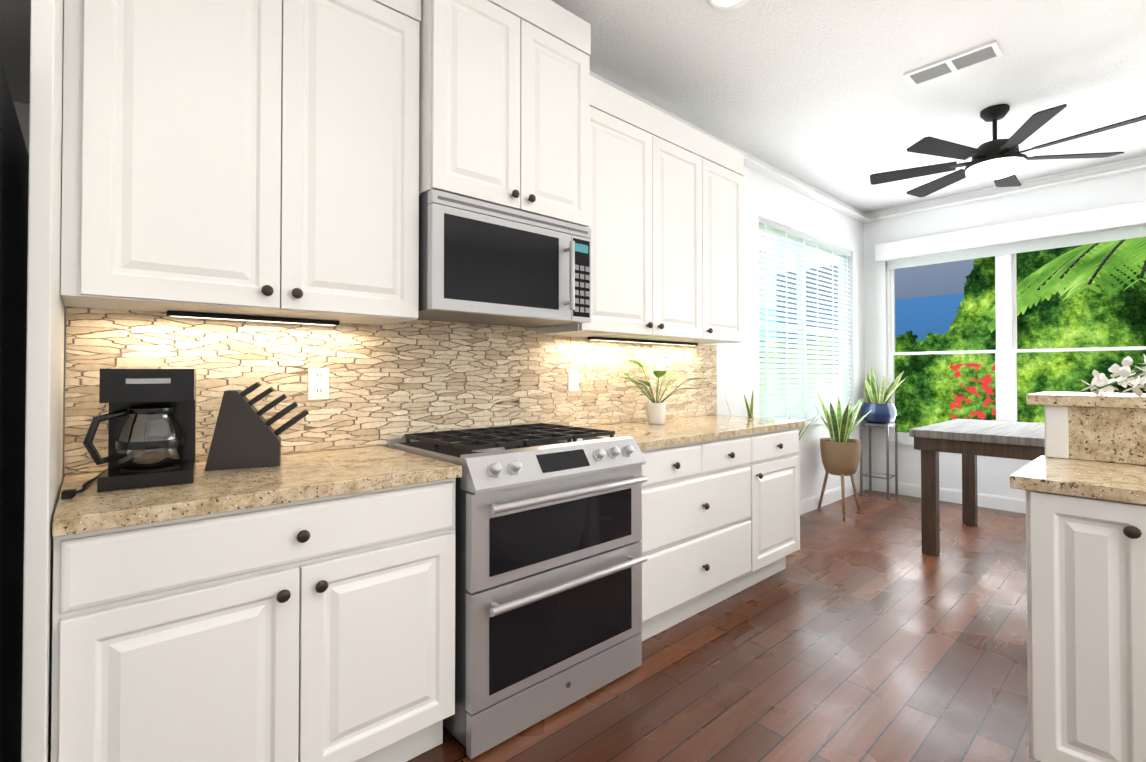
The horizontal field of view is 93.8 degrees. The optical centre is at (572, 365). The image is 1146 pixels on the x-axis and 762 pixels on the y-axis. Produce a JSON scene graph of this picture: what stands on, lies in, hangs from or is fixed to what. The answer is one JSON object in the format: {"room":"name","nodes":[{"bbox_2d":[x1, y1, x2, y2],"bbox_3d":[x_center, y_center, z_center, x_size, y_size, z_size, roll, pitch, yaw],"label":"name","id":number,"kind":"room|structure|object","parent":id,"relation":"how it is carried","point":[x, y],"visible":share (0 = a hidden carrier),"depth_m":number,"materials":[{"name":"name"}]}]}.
{"room":"kitchen","nodes":[
{"label":"kitchen","id":0,"kind":"room"},
{"bbox_2d":[13,101,865,499],"bbox_3d":[0.226,-0.183,3.165,7.720,2.870,0.150,1,-1,-42],"label":"wall","id":1,"kind":"structure","parent":0,"point":[737,363],"depth_m":4.47,"materials":[{"name":"white paint"}]},
{"bbox_2d":[61,0,420,325],"bbox_3d":[-0.992,-0.760,1.720,0.924,1.222,0.381,1,-1,-42],"label":"upper cabinet","id":2,"kind":"object","parent":1,"relation":"attached to","point":[249,160],"visible":0.96,"depth_m":1.55,"materials":[{"name":"white wood"}]},
{"bbox_2d":[64,306,716,473],"bbox_3d":[-0.232,0.059,2.635,3.285,0.528,0.022,1,-1,-42],"label":"backsplash","id":3,"kind":"structure","parent":1,"relation":"attached to","point":[394,380],"depth_m":2.13,"materials":[{"name":"stone"}]},
{"bbox_2d":[308,368,328,399],"bbox_3d":[-0.938,0.067,1.980,0.072,0.116,0.008,1,-1,-42],"label":"electrical outlet plate","id":4,"kind":"object","parent":3,"relation":"attached to","point":[318,383],"visible":1,"depth_m":1.98,"materials":[{"name":"white plastic"}]},
{"bbox_2d":[568,369,578,390],"bbox_3d":[0.004,0.077,2.825,0.072,0.116,0.008,1,-1,-42],"label":"electrical outlet plate","id":5,"kind":"object","parent":3,"relation":"attached to","point":[573,379],"visible":1,"depth_m":2.82,"materials":[{"name":"white plastic"}]},
{"bbox_2d":[419,0,590,226],"bbox_3d":[-0.335,-1.065,2.266,0.766,0.907,0.450,1,-1,-42],"label":"upper cabinet","id":6,"kind":"object","parent":1,"relation":"attached to","point":[504,105],"visible":0.85,"depth_m":2.08,"materials":[{"name":"white wood"}]},
{"bbox_2d":[417,189,590,327],"bbox_3d":[-0.325,-0.399,2.247,0.762,0.415,0.476,1,-1,-42],"label":"microwave","id":7,"kind":"object","parent":6,"relation":"attached to","point":[482,262],"visible":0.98,"depth_m":2.06,"materials":[{"name":"silver metal"}]},
{"bbox_2d":[536,75,655,340],"bbox_3d":[0.107,-0.746,2.727,0.503,1.184,0.348,1,-1,-42],"label":"upper cabinet","id":8,"kind":"object","parent":1,"relation":"attached to","point":[622,126],"depth_m":2.62,"materials":[{"name":"white wood"}]},
{"bbox_2d":[616,109,707,342],"bbox_3d":[0.458,-0.742,3.042,0.441,1.184,0.348,1,-1,-42],"label":"upper cabinet","id":9,"kind":"object","parent":1,"relation":"attached to","point":[666,226],"depth_m":2.93,"materials":[{"name":"white wood"}]},
{"bbox_2d":[664,134,743,345],"bbox_3d":[0.789,-0.738,3.339,0.448,1.184,0.348,1,-1,-42],"label":"upper cabinet","id":10,"kind":"object","parent":1,"relation":"attached to","point":[725,163],"depth_m":3.22,"materials":[{"name":"white wood"}]},
{"bbox_2d":[590,71,869,223],"bbox_3d":[0.302,-1.566,3.096,7.419,0.105,0.080,1,-1,-42],"label":"crown molding","id":11,"kind":"structure","parent":1,"relation":"attached to","point":[758,165],"depth_m":4.32,"materials":[{"name":"white wood"}]},
{"bbox_2d":[759,226,857,425],"bbox_3d":[2.101,-0.317,4.812,1.890,1.680,0.155,1,-1,-42],"label":"window","id":12,"kind":"structure","parent":1,"relation":"in","point":[818,421],"depth_m":4.84,"materials":[{"name":"white"}]},
{"bbox_2d":[759,217,851,419],"bbox_3d":[2.110,-0.338,4.802,1.838,1.636,0.056,1,-1,-42],"label":"window blind","id":13,"kind":"object","parent":12,"relation":"attached to","point":[800,407],"visible":0.9,"depth_m":4.70,"materials":[{"name":"white plastic"}]},
{"bbox_2d":[800,478,866,514],"bbox_3d":[2.004,1.210,4.632,2.730,0.120,0.014,1,-1,-42],"label":"baseboard","id":14,"kind":"structure","parent":1,"relation":"attached to","point":[811,503],"depth_m":4.94,"materials":[{"name":"white wood"}]},
{"bbox_2d":[407,490,1039,761],"bbox_3d":[2.012,1.277,1.155,7.720,0.100,5.500,1,-1,-42],"label":"floor","id":15,"kind":"structure","parent":0,"point":[869,631],"depth_m":2.21,"materials":[{"name":"brown wood"}]},
{"bbox_2d":[0,59,28,761],"bbox_3d":[-1.511,0.312,0.830,0.895,1.819,0.937,1,-1,-42],"label":"fridge","id":16,"kind":"object","parent":15,"relation":"on","point":[14,166],"visible":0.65,"depth_m":1.21,"materials":[{"name":"black metal"}]},
{"bbox_2d":[0,0,64,761],"bbox_3d":[-1.600,-0.042,0.943,1.004,2.529,0.710,1,-1,-42],"label":"surround","id":17,"kind":"object","parent":15,"relation":"on","point":[31,43],"visible":1,"depth_m":1.03,"materials":[{"name":"white"}]},
{"bbox_2d":[51,445,461,761],"bbox_3d":[-0.899,0.772,1.599,0.921,0.919,0.655,1,-1,-42],"label":"base cabinet","id":18,"kind":"object","parent":15,"relation":"on","point":[296,607],"visible":1,"depth_m":1.34,"materials":[{"name":"white wood"}]},
{"bbox_2d":[61,369,195,498],"bbox_3d":[-1.166,0.159,1.436,0.284,0.300,0.313,1,-1,-42],"label":"coffee maker","id":19,"kind":"object","parent":18,"relation":"on","point":[150,416],"visible":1,"depth_m":1.38,"materials":[{"name":"black plastic"}]},
{"bbox_2d":[204,382,308,470],"bbox_3d":[-0.987,0.182,1.692,0.276,0.260,0.110,0,-1,-27],"label":"knife block","id":20,"kind":"object","parent":18,"relation":"on","point":[245,434],"visible":1,"depth_m":1.63,"materials":[{"name":"grey wood"}]},
{"bbox_2d":[388,423,646,758],"bbox_3d":[-0.208,0.756,2.151,0.804,0.964,0.703,1,-1,-42],"label":"range","id":21,"kind":"object","parent":15,"relation":"on","point":[550,559],"visible":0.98,"depth_m":1.87,"materials":[{"name":"silver metal"}]},
{"bbox_2d":[639,434,757,640],"bbox_3d":[0.400,0.806,2.786,0.939,0.882,0.624,1,-1,-42],"label":"base cabinet","id":22,"kind":"object","parent":15,"relation":"on","point":[720,508],"depth_m":2.55,"materials":[{"name":"white wood"}]},
{"bbox_2d":[582,414,804,449],"bbox_3d":[0.625,0.347,2.979,1.524,0.036,0.640,1,-1,-42],"label":"countertop","id":23,"kind":"structure","parent":22,"relation":"on","point":[704,428],"depth_m":2.83,"materials":[{"name":"beige stone"}]},
{"bbox_2d":[619,360,707,424],"bbox_3d":[0.499,0.149,3.002,0.455,0.359,0.387,1,-1,-42],"label":"potted plant","id":24,"kind":"object","parent":23,"relation":"on","point":[656,411],"visible":0.98,"depth_m":2.99,"materials":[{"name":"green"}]},
{"bbox_2d":[724,391,822,439],"bbox_3d":[1.318,0.712,3.623,0.670,1.089,0.500,1,-1,-42],"label":"floor plant","id":25,"kind":"object","parent":15,"relation":"on","point":[750,412],"visible":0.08,"depth_m":3.68,"materials":[{"name":"green plant"}]},
{"bbox_2d":[754,426,803,581],"bbox_3d":[0.960,0.812,3.288,0.565,0.882,0.624,1,-1,-42],"label":"base cabinet","id":26,"kind":"object","parent":15,"relation":"on","point":[778,460],"depth_m":3.07,"materials":[{"name":"white wood"}]},
{"bbox_2d":[815,391,871,517],"bbox_3d":[2.325,0.737,4.644,0.558,1.071,0.416,1,-1,-42],"label":"potted plant","id":27,"kind":"object","parent":15,"relation":"on","point":[840,450],"visible":1,"depth_m":4.56,"materials":[{"name":"green plant"}]},
{"bbox_2d":[859,367,902,498],"bbox_3d":[3.018,0.645,5.244,0.438,1.264,0.414,1,-1,-42],"label":"plant stand","id":28,"kind":"object","parent":15,"relation":"on","point":[883,413],"visible":1,"depth_m":5.24,"materials":[{"name":"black metal"}]},
{"bbox_2d":[909,419,1044,555],"bbox_3d":[3.123,0.841,3.561,1.240,0.829,1.210,1,-1,-42],"label":"dining table","id":29,"kind":"object","parent":15,"relation":"on","point":[969,440],"visible":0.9,"depth_m":3.55,"materials":[{"name":"brown wood"}]},
{"bbox_2d":[1010,400,1145,761],"bbox_3d":[2.404,0.672,0.686,0.674,1.099,2.772,1,-1,-42],"label":"kitchen island","id":30,"kind":"object","parent":15,"relation":"on","point":[1082,482],"depth_m":1.43,"materials":[{"name":"white wood"}]},
{"bbox_2d":[1026,392,1145,403],"bbox_3d":[2.678,0.107,0.967,0.420,0.036,2.810,1,-1,-42],"label":"island countertop","id":31,"kind":"structure","parent":30,"relation":"on","point":[1070,397],"depth_m":1.78,"materials":[{"name":"beige stone"}]},
{"bbox_2d":[1080,354,1145,396],"bbox_3d":[2.028,0.019,1.736,0.474,0.161,0.542,1,-1,-42],"label":"orchid plant","id":32,"kind":"object","parent":31,"relation":"on","point":[1124,375],"visible":1,"depth_m":1.82,"materials":[{"name":"white plant"}]},
{"bbox_2d":[520,0,1145,212],"bbox_3d":[2.012,-1.693,1.192,7.720,0.100,5.500,1,-1,-42],"label":"ceiling","id":33,"kind":"structure","parent":0,"point":[825,96],"depth_m":3.01,"materials":[{"name":"white paint"}]},
{"bbox_2d":[707,0,747,10],"bbox_3d":[0.687,-1.623,2.354,0.190,0.009,0.190,1,-1,-42],"label":"recessed light","id":34,"kind":"object","parent":33,"relation":"in","point":[722,5],"visible":1,"depth_m":2.40,"materials":[{"name":"white"}]},
{"bbox_2d":[903,40,1002,87],"bbox_3d":[2.037,-1.615,2.886,0.180,0.012,0.410,1,-1,-42],"label":"ceiling vent","id":35,"kind":"object","parent":33,"relation":"in","point":[975,56],"visible":1,"depth_m":2.87,"materials":[{"name":"white metal"}]},
{"bbox_2d":[870,104,1145,196],"bbox_3d":[2.678,-1.403,3.391,1.352,0.423,1.368,1,-1,-42],"label":"ceiling fan","id":36,"kind":"object","parent":33,"relation":"hanging from","point":[1001,162],"visible":1,"depth_m":3.31,"materials":[{"name":"black metal"}]},
{"bbox_2d":[864,169,1145,498],"bbox_3d":[4.879,-0.177,3.645,0.150,2.870,5.350,1,-1,-42],"label":"wall","id":37,"kind":"structure","parent":0,"point":[993,475],"depth_m":5.02,"materials":[{"name":"white paint"}]},
{"bbox_2d":[867,478,1025,513],"bbox_3d":[4.768,1.198,3.628,0.014,0.120,5.199,1,-1,-42],"label":"baseboard","id":38,"kind":"structure","parent":37,"relation":"attached to","point":[1012,504],"depth_m":4.98,"materials":[{"name":"white wood"}]},
{"bbox_2d":[870,155,1145,221],"bbox_3d":[4.776,-1.559,3.603,0.080,0.105,5.100,1,-1,-42],"label":"crown molding","id":39,"kind":"structure","parent":37,"relation":"attached to","point":[1137,163],"depth_m":4.62,"materials":[{"name":"white wood"}]},
{"bbox_2d":[883,253,1145,445],"bbox_3d":[4.171,-0.173,4.386,0.155,1.880,2.940,1,-1,-42],"label":"window","id":40,"kind":"structure","parent":37,"relation":"in","point":[1006,351],"depth_m":4.78,"materials":[{"name":"white"}]},
{"bbox_2d":[875,201,1145,269],"bbox_3d":[4.089,-1.113,4.379,0.087,0.260,2.960,1,-1,-42],"label":"window valance","id":41,"kind":"object","parent":40,"relation":"attached to","point":[1113,223],"visible":1,"depth_m":4.61,"materials":[{"name":"white wood"}]},
{"label":"outside","id":42,"kind":"structure","parent":0,"visible":0},
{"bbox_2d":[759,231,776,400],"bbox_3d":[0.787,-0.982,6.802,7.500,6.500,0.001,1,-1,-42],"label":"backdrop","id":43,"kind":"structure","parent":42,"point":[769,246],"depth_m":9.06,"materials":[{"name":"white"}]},
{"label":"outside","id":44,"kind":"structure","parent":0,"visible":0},
{"bbox_2d":[776,237,1145,432],"bbox_3d":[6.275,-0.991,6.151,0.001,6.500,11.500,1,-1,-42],"label":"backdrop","id":45,"kind":"structure","parent":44,"point":[946,306],"depth_m":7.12,"materials":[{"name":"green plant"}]},
{"bbox_2d":[987,237,1145,332],"bbox_3d":[5.494,0.211,4.709,1.966,3.261,3.152,1,-1,-42],"label":"leaf","id":46,"kind":"object","parent":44,"point":[1077,268],"depth_m":4.97,"materials":[{"name":"green plant"}]}
]}

